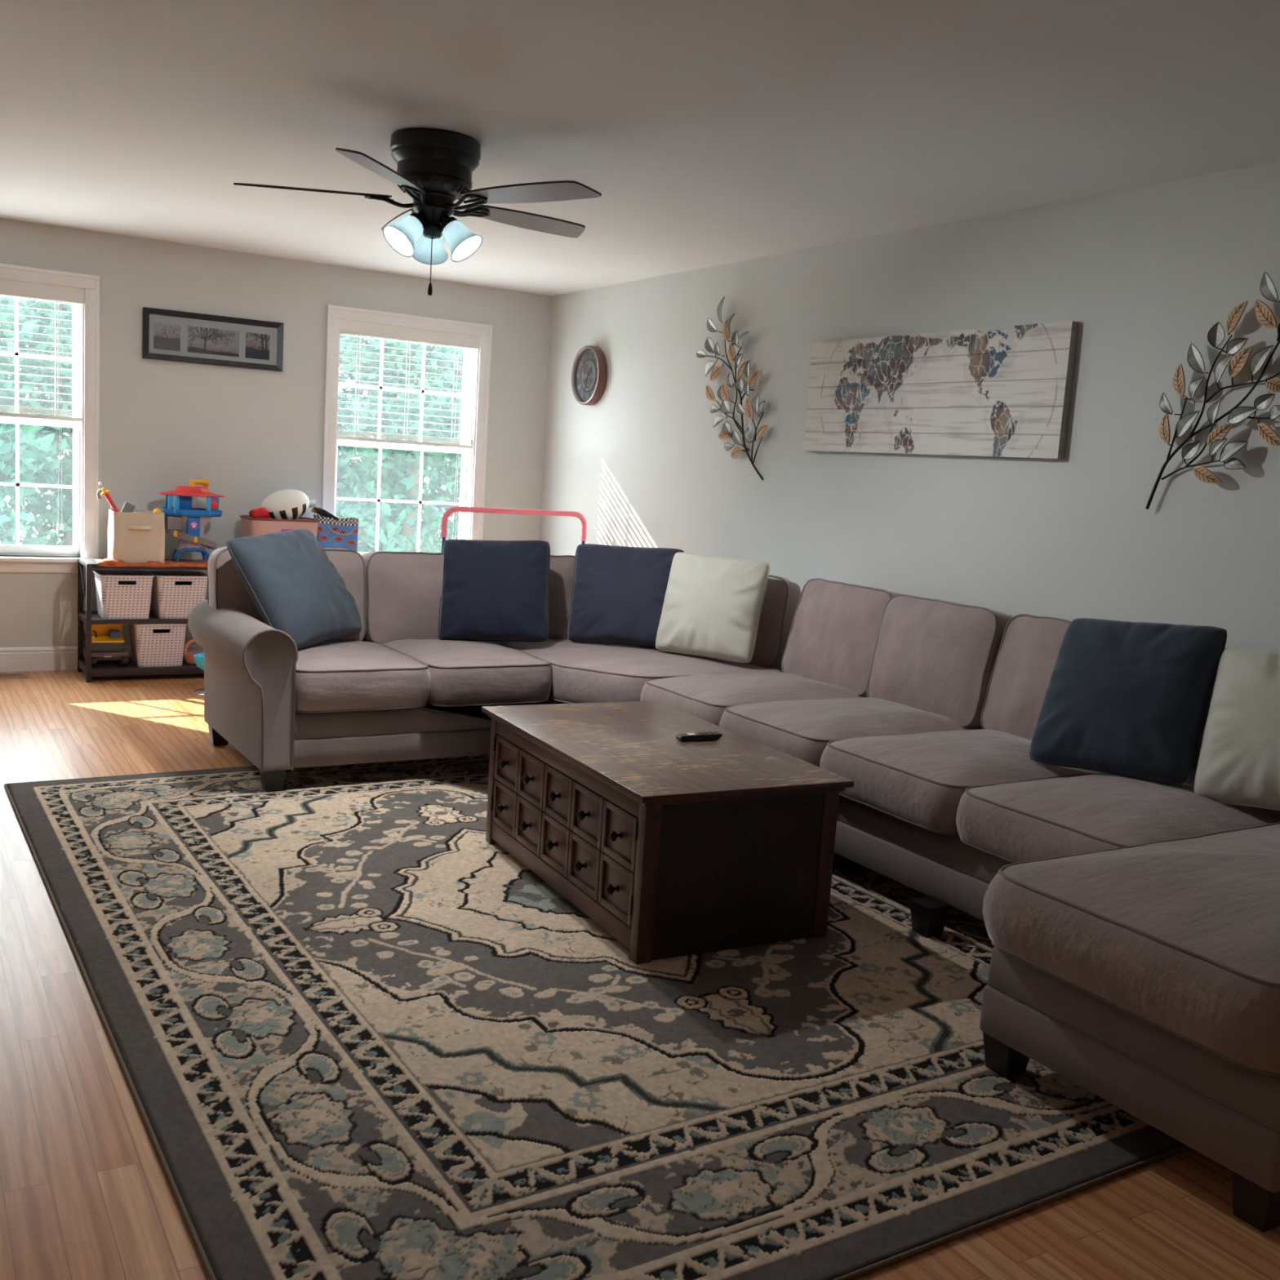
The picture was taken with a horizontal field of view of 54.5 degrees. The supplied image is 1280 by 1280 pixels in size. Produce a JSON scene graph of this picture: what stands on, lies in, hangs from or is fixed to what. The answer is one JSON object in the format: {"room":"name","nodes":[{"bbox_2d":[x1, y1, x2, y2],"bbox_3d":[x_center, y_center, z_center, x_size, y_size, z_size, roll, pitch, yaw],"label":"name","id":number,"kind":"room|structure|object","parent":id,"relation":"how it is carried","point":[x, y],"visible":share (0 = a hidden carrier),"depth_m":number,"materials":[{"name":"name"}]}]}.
{"room":"living room","nodes":[
{"label":"living room","id":0,"kind":"room"},
{"bbox_2d":[0,217,551,647],"bbox_3d":[-3.530,-1.043,6.811,6.800,2.440,0.160,-1,9,-31],"label":"wall","id":1,"kind":"structure","parent":0,"point":[255,434],"depth_m":7.33,"materials":[{"name":"paint"}]},
{"bbox_2d":[0,263,99,573],"bbox_3d":[-3.530,-1.195,6.748,1.120,1.647,0.220,-1,9,-31],"label":"window","id":2,"kind":"structure","parent":1,"relation":"in","point":[86,433],"depth_m":6.94,"materials":[{"name":"white paint"}]},
{"bbox_2d":[0,278,84,529],"bbox_3d":[-3.512,-1.274,6.715,0.936,1.333,0.087,-1,9,-31],"label":"window blind","id":3,"kind":"object","parent":2,"relation":"attached to","point":[55,293],"visible":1,"depth_m":6.79,"materials":[{"name":"plastic"}]},
{"bbox_2d":[0,644,203,671],"bbox_3d":[-3.558,0.110,6.893,6.570,0.134,0.016,-1,9,-31],"label":"baseboard","id":4,"kind":"structure","parent":1,"relation":"attached to","point":[41,658],"depth_m":7.00,"materials":[{"name":"white paint"}]},
{"bbox_2d":[142,306,284,371],"bbox_3d":[-2.469,-1.740,7.221,0.786,0.282,0.022,-1,9,-31],"label":"picture frame","id":5,"kind":"object","parent":1,"relation":"attached to","point":[174,335],"visible":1,"depth_m":7.21,"materials":[{"name":"black wood"}]},
{"bbox_2d":[153,321,180,351],"bbox_3d":[-2.696,-1.729,7.088,0.145,0.148,0.001,-1,9,-31],"label":"print","id":6,"kind":"object","parent":5,"relation":"attached to","point":[166,336],"depth_m":7.09},
{"bbox_2d":[187,325,239,356],"bbox_3d":[-2.475,-1.733,7.221,0.290,0.148,0.001,-1,9,-31],"label":"print","id":7,"kind":"object","parent":5,"relation":"attached to","point":[200,340],"depth_m":7.22},
{"bbox_2d":[244,332,270,359],"bbox_3d":[-2.260,-1.737,7.351,0.140,0.148,0.001,-1,9,-31],"label":"print","id":8,"kind":"object","parent":5,"relation":"attached to","point":[257,345],"depth_m":7.35},
{"bbox_2d":[321,304,492,555],"bbox_3d":[-1.510,-1.232,7.968,1.120,1.647,0.220,-1,9,-31],"label":"window","id":9,"kind":"structure","parent":1,"relation":"in","point":[473,461],"depth_m":8.03,"materials":[{"name":"white paint"}]},
{"bbox_2d":[337,319,479,539],"bbox_3d":[-1.492,-1.312,7.935,0.936,1.333,0.087,-1,9,-31],"label":"window blind","id":10,"kind":"object","parent":9,"relation":"attached to","point":[346,326],"visible":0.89,"depth_m":7.87,"materials":[{"name":"plastic"}]},
{"bbox_2d":[0,0,1279,296],"bbox_3d":[-0.960,-1.585,2.537,6.800,0.120,9.860,-1,9,-31],"label":"ceiling","id":11,"kind":"structure","parent":0,"point":[708,133],"depth_m":3.88,"materials":[{"name":"paint"}]},
{"bbox_2d":[233,128,601,295],"bbox_3d":[-0.744,-1.500,4.463,1.295,0.544,1.275,-1,9,-31],"label":"ceiling fan","id":12,"kind":"object","parent":11,"relation":"hanging from","point":[435,167],"visible":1,"depth_m":4.32,"materials":[{"name":"black plastic"}]},
{"bbox_2d":[0,670,1279,1279],"bbox_3d":[-1.123,0.936,2.884,6.800,0.100,9.860,-1,9,-31],"label":"floor","id":13,"kind":"structure","parent":0,"point":[86,1193],"depth_m":2.43,"materials":[{"name":"brown wood"}]},
{"bbox_2d":[0,672,29,679],"bbox_3d":[-3.495,0.197,6.761,0.300,0.005,0.150,-1,9,-31],"label":"floor vent","id":14,"kind":"object","parent":13,"relation":"in","point":[15,675],"visible":1,"depth_m":6.80,"materials":[{"name":"metal"}]},
{"bbox_2d":[77,557,207,682],"bbox_3d":[-2.409,-0.128,7.274,1.572,0.648,0.371,-1,9,-31],"label":"shelf","id":15,"kind":"object","parent":13,"relation":"on","point":[89,617],"visible":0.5,"depth_m":6.89,"materials":[{"name":"brown wood"}]},
{"bbox_2d":[84,624,128,666],"bbox_3d":[-2.962,0.018,6.903,0.194,0.238,0.254,-1,9,-31],"label":"dump truck","id":16,"kind":"object","parent":15,"relation":"on","point":[107,640],"visible":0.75,"depth_m":6.84,"materials":[{"name":"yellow plastic"}]},
{"bbox_2d":[92,642,123,652],"bbox_3d":[-2.934,0.032,6.851,0.148,0.054,0.084,-1,9,-31],"label":"grille","id":17,"kind":"object","parent":16,"relation":"attached to","point":[96,646],"depth_m":6.82,"materials":[{"name":"grey plastic"}]},
{"bbox_2d":[91,635,124,642],"bbox_3d":[-2.934,-0.005,6.850,0.164,0.024,0.096,-1,9,-31],"label":"hood","id":18,"kind":"object","parent":16,"relation":"attached to","point":[95,638],"depth_m":6.84,"materials":[{"name":"yellow plastic"}]},
{"bbox_2d":[93,570,154,618],"bbox_3d":[-2.873,-0.252,6.918,0.288,0.242,0.281,-1,9,-31],"label":"storage basket","id":19,"kind":"object","parent":15,"relation":"on","point":[114,600],"visible":1,"depth_m":6.82,"materials":[{"name":"white plastic"}]},
{"bbox_2d":[118,574,136,584],"bbox_3d":[-2.872,-0.260,6.923,0.195,0.206,0.213,-1,9,-31],"label":"toy","id":20,"kind":"object","parent":19,"relation":"in","point":[120,582],"visible":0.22,"depth_m":6.87,"materials":[{"name":"grey plastic"}]},
{"bbox_2d":[106,509,164,563],"bbox_3d":[-2.802,-0.575,6.918,0.272,0.278,0.294,-1,9,-29],"label":"fabric bin","id":21,"kind":"object","parent":15,"relation":"on","point":[138,536],"visible":0.93,"depth_m":6.81,"materials":[{"name":"beige fabric"}]},
{"bbox_2d":[97,488,114,511],"bbox_3d":[-2.953,-0.763,6.879,0.096,0.145,0.016,-1,9,-31],"label":"hook","id":22,"kind":"object","parent":21,"relation":"in","point":[99,490],"visible":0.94,"depth_m":6.85,"materials":[{"name":"grey plastic"}]},
{"bbox_2d":[98,481,119,511],"bbox_3d":[-2.907,-0.754,6.849,0.139,0.226,0.026,-1,9,-31],"label":"sword","id":23,"kind":"object","parent":21,"relation":"in","point":[105,493],"visible":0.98,"depth_m":6.83,"materials":[{"name":"red plastic"}]},
{"bbox_2d":[120,502,135,512],"bbox_3d":[-2.878,-0.708,6.958,0.096,0.128,0.040,-1,9,-31],"label":"block","id":24,"kind":"object","parent":21,"relation":"in","point":[126,508],"visible":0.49,"depth_m":6.94,"materials":[{"name":"grey plastic"}]},
{"bbox_2d":[152,508,162,513],"bbox_3d":[-2.699,-0.712,6.960,0.052,0.052,0.052,-1,9,-31],"label":"ball","id":25,"kind":"object","parent":21,"relation":"in","point":[156,510],"visible":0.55,"depth_m":6.94,"materials":[{"name":"yellow plastic"}]},
{"bbox_2d":[94,558,207,567],"bbox_3d":[-2.603,-0.431,6.949,0.801,0.043,0.133,-1,9,-31],"label":"cloth","id":26,"kind":"object","parent":15,"relation":"on","point":[103,562],"visible":0.66,"depth_m":6.84,"materials":[{"name":"red fabric"}]},
{"bbox_2d":[128,623,187,666],"bbox_3d":[-2.736,0.011,7.047,0.288,0.242,0.281,-1,9,-31],"label":"storage basket","id":27,"kind":"object","parent":15,"relation":"on","point":[166,648],"visible":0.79,"depth_m":6.94,"materials":[{"name":"white plastic"}]},
{"bbox_2d":[149,570,207,618],"bbox_3d":[-2.622,-0.257,7.069,0.288,0.242,0.281,-1,9,-31],"label":"storage basket","id":28,"kind":"object","parent":15,"relation":"on","point":[170,601],"visible":0.9,"depth_m":6.96,"materials":[{"name":"white plastic"}]},
{"bbox_2d":[169,574,191,585],"bbox_3d":[-2.622,-0.262,7.070,0.208,0.219,0.203,-1,9,-31],"label":"toy","id":29,"kind":"object","parent":28,"relation":"in","point":[176,583],"visible":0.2,"depth_m":7.00,"materials":[{"name":"black plastic"}]},
{"bbox_2d":[159,479,224,561],"bbox_3d":[-2.557,-0.686,7.092,0.341,0.470,0.245,-1,9,-31],"label":"toy playset","id":30,"kind":"object","parent":15,"relation":"on","point":[184,522],"visible":1,"depth_m":7.02,"materials":[{"name":"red plastic"}]},
{"bbox_2d":[182,639,203,663],"bbox_3d":[-2.547,0.062,7.129,0.127,0.142,0.127,8,9,26],"label":"basket","id":31,"kind":"object","parent":15,"relation":"on","point":[188,657],"visible":0.52,"depth_m":7.09,"materials":[{"name":"plastic"}]},
{"bbox_2d":[240,515,319,538],"bbox_3d":[-2.129,-0.586,7.346,0.416,0.274,0.306,-1,9,-31],"label":"bin","id":32,"kind":"object","parent":15,"relation":"on","point":[251,526],"visible":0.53,"depth_m":7.20,"materials":[{"name":"pink fabric"}]},
{"bbox_2d":[248,507,270,518],"bbox_3d":[-2.201,-0.727,7.241,0.103,0.091,0.128,10,10,38],"label":"toy","id":33,"kind":"object","parent":32,"relation":"in","point":[260,513],"visible":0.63,"depth_m":7.20,"materials":[{"name":"plastic"}]},
{"bbox_2d":[261,488,309,519],"bbox_3d":[-2.089,-0.790,7.326,0.273,0.196,0.249,-1,9,-31],"label":"helmet","id":34,"kind":"object","parent":32,"relation":"in","point":[288,504],"visible":0.8,"depth_m":7.24,"materials":[{"name":"white plastic"}]},
{"bbox_2d":[308,499,316,507],"bbox_3d":[-1.997,-0.815,7.469,0.107,0.061,0.046,1,8,-19],"label":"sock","id":35,"kind":"object","parent":34,"relation":"on","point":[312,503],"visible":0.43,"depth_m":7.46,"materials":[{"name":"fabric"}]},
{"bbox_2d":[313,514,359,551],"bbox_3d":[-1.841,-0.602,7.508,0.260,0.296,0.193,0,9,-25],"label":"tote bag","id":36,"kind":"object","parent":15,"relation":"on","point":[332,533],"visible":0.62,"depth_m":7.43,"materials":[{"name":"blue fabric"}]},
{"bbox_2d":[311,506,339,520],"bbox_3d":[-1.838,-0.724,7.481,0.252,0.141,0.140,-3,10,-40],"label":"binder","id":37,"kind":"object","parent":36,"relation":"in","point":[324,512],"depth_m":7.42,"materials":[{"name":"black plastic"}]},
{"bbox_2d":[194,653,204,696],"bbox_3d":[-2.281,0.184,6.686,0.224,0.206,0.224,-1,9,-31],"label":"toy","id":38,"kind":"object","parent":13,"relation":"on","point":[199,657],"visible":0.17,"depth_m":6.61,"materials":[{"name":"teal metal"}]},
{"bbox_2d":[440,506,586,547],"bbox_3d":[-0.770,-0.265,7.535,0.956,1.056,0.440,-1,9,-31],"label":"bar","id":39,"kind":"object","parent":13,"relation":"on","point":[456,508],"visible":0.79,"depth_m":7.43,"materials":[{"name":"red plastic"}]},
{"bbox_2d":[4,754,1190,1279],"bbox_3d":[-0.253,0.798,3.892,2.840,0.010,3.760,-1,9,-31],"label":"area rug","id":40,"kind":"object","parent":13,"relation":"on","point":[353,1034],"visible":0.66,"depth_m":2.81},
{"bbox_2d":[481,700,853,964],"bbox_3d":[0.019,0.554,3.985,0.692,0.478,1.206,0,9,-28],"label":"coffee table","id":41,"kind":"object","parent":40,"relation":"on","point":[672,846],"visible":1,"depth_m":3.57,"materials":[{"name":"brown wood"}]},
{"bbox_2d":[675,731,722,741],"bbox_3d":[0.191,0.310,4.002,0.150,0.022,0.040,0,9,-24],"label":"remote control","id":42,"kind":"object","parent":41,"relation":"on","point":[709,735],"visible":1,"depth_m":3.99,"materials":[{"name":"black plastic"}]},
{"bbox_2d":[187,546,1279,1232],"bbox_3d":[0.286,0.322,4.268,2.639,0.919,4.523,-1,9,-31],"label":"sectional sofa","id":43,"kind":"object","parent":13,"relation":"on","point":[1132,925],"visible":0.73,"depth_m":3.96,"materials":[{"name":"beige fabric"}]},
{"bbox_2d":[208,546,364,641],"bbox_3d":[-1.556,-0.186,5.493,0.664,0.455,0.251,-1,9,-31],"label":"cushion","id":44,"kind":"object","parent":43,"relation":"on","point":[227,589],"depth_m":5.31,"materials":[{"name":"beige fabric"}]},
{"bbox_2d":[226,528,361,649],"bbox_3d":[-1.465,-0.225,5.327,0.377,0.477,0.531,6,8,16],"label":"throw pillow","id":45,"kind":"object","parent":43,"relation":"on","point":[292,583],"visible":0.93,"depth_m":5.19,"materials":[{"name":"blue fabric"}]},
{"bbox_2d":[295,640,430,711],"bbox_3d":[-1.278,0.135,5.248,0.592,0.203,0.779,-1,9,-31],"label":"seat cushion","id":46,"kind":"object","parent":43,"relation":"on","point":[331,675],"depth_m":4.97,"materials":[{"name":"beige fabric"}]},
{"bbox_2d":[361,551,444,643],"bbox_3d":[-1.004,-0.190,5.813,0.622,0.449,0.251,-1,9,-31],"label":"cushion","id":47,"kind":"object","parent":43,"relation":"on","point":[402,591],"depth_m":5.64,"materials":[{"name":"beige fabric"}]},
{"bbox_2d":[382,639,551,705],"bbox_3d":[-0.792,0.123,5.538,0.594,0.211,0.783,-1,9,-31],"label":"seat cushion","id":48,"kind":"object","parent":43,"relation":"on","point":[457,673],"depth_m":5.25,"materials":[{"name":"beige fabric"}]},
{"bbox_2d":[438,539,550,642],"bbox_3d":[-0.671,-0.230,5.751,0.520,0.469,0.294,3,8,-4],"label":"throw pillow","id":49,"kind":"object","parent":43,"relation":"on","point":[492,590],"visible":1,"depth_m":5.68,"materials":[{"name":"blue fabric"}]},
{"bbox_2d":[496,555,574,641],"bbox_3d":[-0.518,-0.199,6.102,0.523,0.448,0.256,-1,9,-31],"label":"cushion","id":50,"kind":"object","parent":43,"relation":"on","point":[562,566],"depth_m":6.05,"materials":[{"name":"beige fabric"}]},
{"bbox_2d":[567,543,684,646],"bbox_3d":[-0.066,-0.211,5.859,0.525,0.458,0.252,4,8,4],"label":"throw pillow","id":51,"kind":"object","parent":43,"relation":"on","point":[618,595],"visible":0.81,"depth_m":5.80,"materials":[{"name":"fabric"}]},
{"bbox_2d":[497,639,777,703],"bbox_3d":[-0.051,0.138,5.792,1.000,0.207,1.120,-1,9,-31],"label":"seat cushion","id":52,"kind":"object","parent":43,"relation":"on","point":[579,672],"depth_m":5.41,"materials":[{"name":"beige fabric"}]},
{"bbox_2d":[655,551,769,662],"bbox_3d":[0.321,-0.151,5.645,0.487,0.457,0.231,7,9,25],"label":"throw pillow","id":53,"kind":"object","parent":43,"relation":"on","point":[712,608],"visible":1,"depth_m":5.57,"materials":[{"name":"beige fabric"}]},
{"bbox_2d":[636,575,799,670],"bbox_3d":[0.261,-0.128,5.976,1.002,0.454,0.261,8,9,28],"label":"cushion","id":54,"kind":"object","parent":43,"relation":"on","point":[782,594],"depth_m":5.69,"materials":[{"name":"beige fabric"}]},
{"bbox_2d":[640,671,864,725],"bbox_3d":[0.486,0.256,5.148,0.851,0.219,0.616,-1,9,-31],"label":"seat cushion","id":55,"kind":"object","parent":43,"relation":"on","point":[706,696],"depth_m":5.01,"materials":[{"name":"beige fabric"}]},
{"bbox_2d":[782,579,901,697],"bbox_3d":[0.899,-0.001,5.341,0.292,0.480,0.598,-1,9,-31],"label":"cushion","id":56,"kind":"object","parent":43,"relation":"on","point":[833,638],"depth_m":5.24,"materials":[{"name":"beige fabric"}]},
{"bbox_2d":[719,697,974,766],"bbox_3d":[0.787,0.343,4.652,0.851,0.218,0.634,-1,9,-31],"label":"seat cushion","id":57,"kind":"object","parent":43,"relation":"on","point":[802,728],"depth_m":4.51,"materials":[{"name":"beige fabric"}]},
{"bbox_2d":[867,595,1014,728],"bbox_3d":[1.181,0.084,4.818,0.294,0.476,0.611,-1,9,-31],"label":"cushion","id":58,"kind":"object","parent":43,"relation":"on","point":[940,658],"depth_m":4.68,"materials":[{"name":"beige fabric"}]},
{"bbox_2d":[819,728,1100,833],"bbox_3d":[1.102,0.435,4.133,0.851,0.216,0.668,-1,9,-31],"label":"seat cushion","id":59,"kind":"object","parent":43,"relation":"on","point":[919,779],"depth_m":3.93,"materials":[{"name":"beige fabric"}]},
{"bbox_2d":[982,616,1069,740],"bbox_3d":[1.512,0.177,4.313,0.294,0.481,0.624,-1,9,-31],"label":"cushion","id":60,"kind":"object","parent":43,"relation":"on","point":[1021,654],"depth_m":4.39,"materials":[{"name":"beige fabric"}]},
{"bbox_2d":[955,773,1279,862],"bbox_3d":[1.426,0.529,3.599,0.850,0.214,0.671,-1,9,-31],"label":"seat cushion","id":61,"kind":"object","parent":43,"relation":"on","point":[1020,817],"depth_m":3.45,"materials":[{"name":"beige fabric"}]},
{"bbox_2d":[1029,617,1226,784],"bbox_3d":[1.487,0.174,3.826,0.302,0.478,0.532,-4,11,-43],"label":"throw pillow","id":62,"kind":"object","parent":43,"relation":"on","point":[1129,699],"visible":0.98,"depth_m":3.73,"materials":[{"name":"blue fabric"}]},
{"bbox_2d":[982,823,1279,1073],"bbox_3d":[1.538,0.621,2.870,1.391,0.251,0.786,-1,9,-31],"label":"seat cushion","id":63,"kind":"object","parent":43,"relation":"on","point":[1178,935],"depth_m":2.56,"materials":[{"name":"beige fabric"}]},
{"bbox_2d":[1184,676,1279,811],"bbox_3d":[1.837,0.272,3.795,0.294,0.479,0.623,-1,9,-31],"label":"cushion","id":64,"kind":"object","parent":43,"relation":"on","point":[1190,780],"depth_m":3.77,"materials":[{"name":"beige fabric"}]},
{"bbox_2d":[1193,647,1279,810],"bbox_3d":[1.804,0.252,3.449,0.259,0.467,0.504,-4,11,-43],"label":"throw pillow","id":65,"kind":"object","parent":43,"relation":"on","point":[1238,764],"visible":1,"depth_m":3.48,"materials":[{"name":"beige fabric"}]},
{"bbox_2d":[538,160,1279,650],"bbox_3d":[1.876,-0.360,4.380,0.120,2.440,9.700,-1,9,-31],"label":"wall","id":66,"kind":"structure","parent":0,"point":[1145,273],"depth_m":5.07,"materials":[{"name":"paint"}]},
{"bbox_2d":[571,345,607,405],"bbox_3d":[-0.320,-1.658,7.799,0.064,0.366,0.366,-1,9,-31],"label":"wall clock","id":67,"kind":"object","parent":66,"relation":"attached to","point":[589,368],"visible":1,"depth_m":7.78,"materials":[{"name":"orange metal"}]},
{"bbox_2d":[696,296,768,479],"bbox_3d":[0.474,-1.319,6.479,0.076,0.941,0.705,-1,9,-31],"label":"leaf sprig","id":68,"kind":"object","parent":66,"relation":"attached to","point":[722,393],"visible":1,"depth_m":6.44,"materials":[{"name":"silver metal"}]},
{"bbox_2d":[803,320,1079,459],"bbox_3d":[1.211,-1.047,5.302,0.038,0.507,1.530,-1,9,-31],"label":"print","id":69,"kind":"object","parent":66,"relation":"attached to","point":[1002,391],"visible":1,"depth_m":5.16},
{"bbox_2d":[1145,271,1279,509],"bbox_3d":[1.943,-0.798,4.066,0.074,0.774,0.585,-1,9,-31],"label":"leaf sprig","id":70,"kind":"object","parent":66,"relation":"attached to","point":[1265,316],"visible":1,"depth_m":4.08,"materials":[{"name":"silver metal"}]},
{"label":"outside","id":71,"kind":"structure","parent":0,"visible":0},
{"bbox_2d":[0,459,458,548],"bbox_3d":[-23.919,-5.966,46.815,120.000,0.200,89.820,-1,9,-31],"label":"lawn","id":72,"kind":"structure","parent":71,"point":[6,498],"depth_m":30.79,"materials":[{"name":"green plant"}]},
{"bbox_2d":[0,294,57,544],"bbox_3d":[-7.413,-2.237,13.073,2.534,3.845,2.669,-1,9,-31],"label":"leafy tree","id":73,"kind":"object","parent":72,"relation":"on","point":[41,442],"visible":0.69,"depth_m":13.34,"materials":[{"name":"green plant"}]},
{"bbox_2d":[0,300,68,542],"bbox_3d":[-11.063,-4.835,19.126,5.393,6.994,5.608,5,8,13],"label":"tree","id":74,"kind":"object","parent":72,"relation":"on","point":[52,430],"visible":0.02,"depth_m":19.34,"materials":[{"name":"green plant"}]},
{"bbox_2d":[0,296,72,546],"bbox_3d":[-6.707,-2.835,14.801,2.732,4.667,2.858,-1,9,-31],"label":"leafy tree","id":75,"kind":"object","parent":72,"relation":"on","point":[38,504],"visible":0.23,"depth_m":14.20,"materials":[{"name":"green plant"}]},
{"bbox_2d":[10,395,376,543],"bbox_3d":[-7.456,-4.939,20.838,5.742,7.207,5.768,-1,9,-31],"label":"tree","id":76,"kind":"object","parent":72,"relation":"on","point":[349,491],"visible":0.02,"depth_m":20.69,"materials":[{"name":"green plant"}]},
{"bbox_2d":[335,472,354,512],"bbox_3d":[-5.455,-3.188,16.491,2.919,5.063,2.880,10,10,38],"label":"leafy tree","id":77,"kind":"object","parent":72,"relation":"on","point":[339,485],"visible":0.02,"depth_m":17.02,"materials":[{"name":"green plant"}]},
{"bbox_2d":[335,333,464,552],"bbox_3d":[-3.124,-2.756,16.569,2.662,4.476,3.003,8,9,31],"label":"leafy tree","id":78,"kind":"object","parent":72,"relation":"on","point":[402,535],"visible":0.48,"depth_m":16.22,"materials":[{"name":"green plant"}]},
{"bbox_2d":[336,333,464,550],"bbox_3d":[-4.679,-5.181,22.914,4.510,7.446,4.757,-2,9,-34],"label":"tree","id":79,"kind":"object","parent":72,"relation":"on","point":[341,375],"visible":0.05,"depth_m":22.05,"materials":[{"name":"green plant"}]},
{"bbox_2d":[422,378,462,549],"bbox_3d":[-1.649,-2.939,18.231,2.881,4.599,3.086,5,8,13],"label":"leafy tree","id":80,"kind":"object","parent":72,"relation":"on","point":[425,491],"visible":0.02,"depth_m":17.99,"materials":[{"name":"green plant"}]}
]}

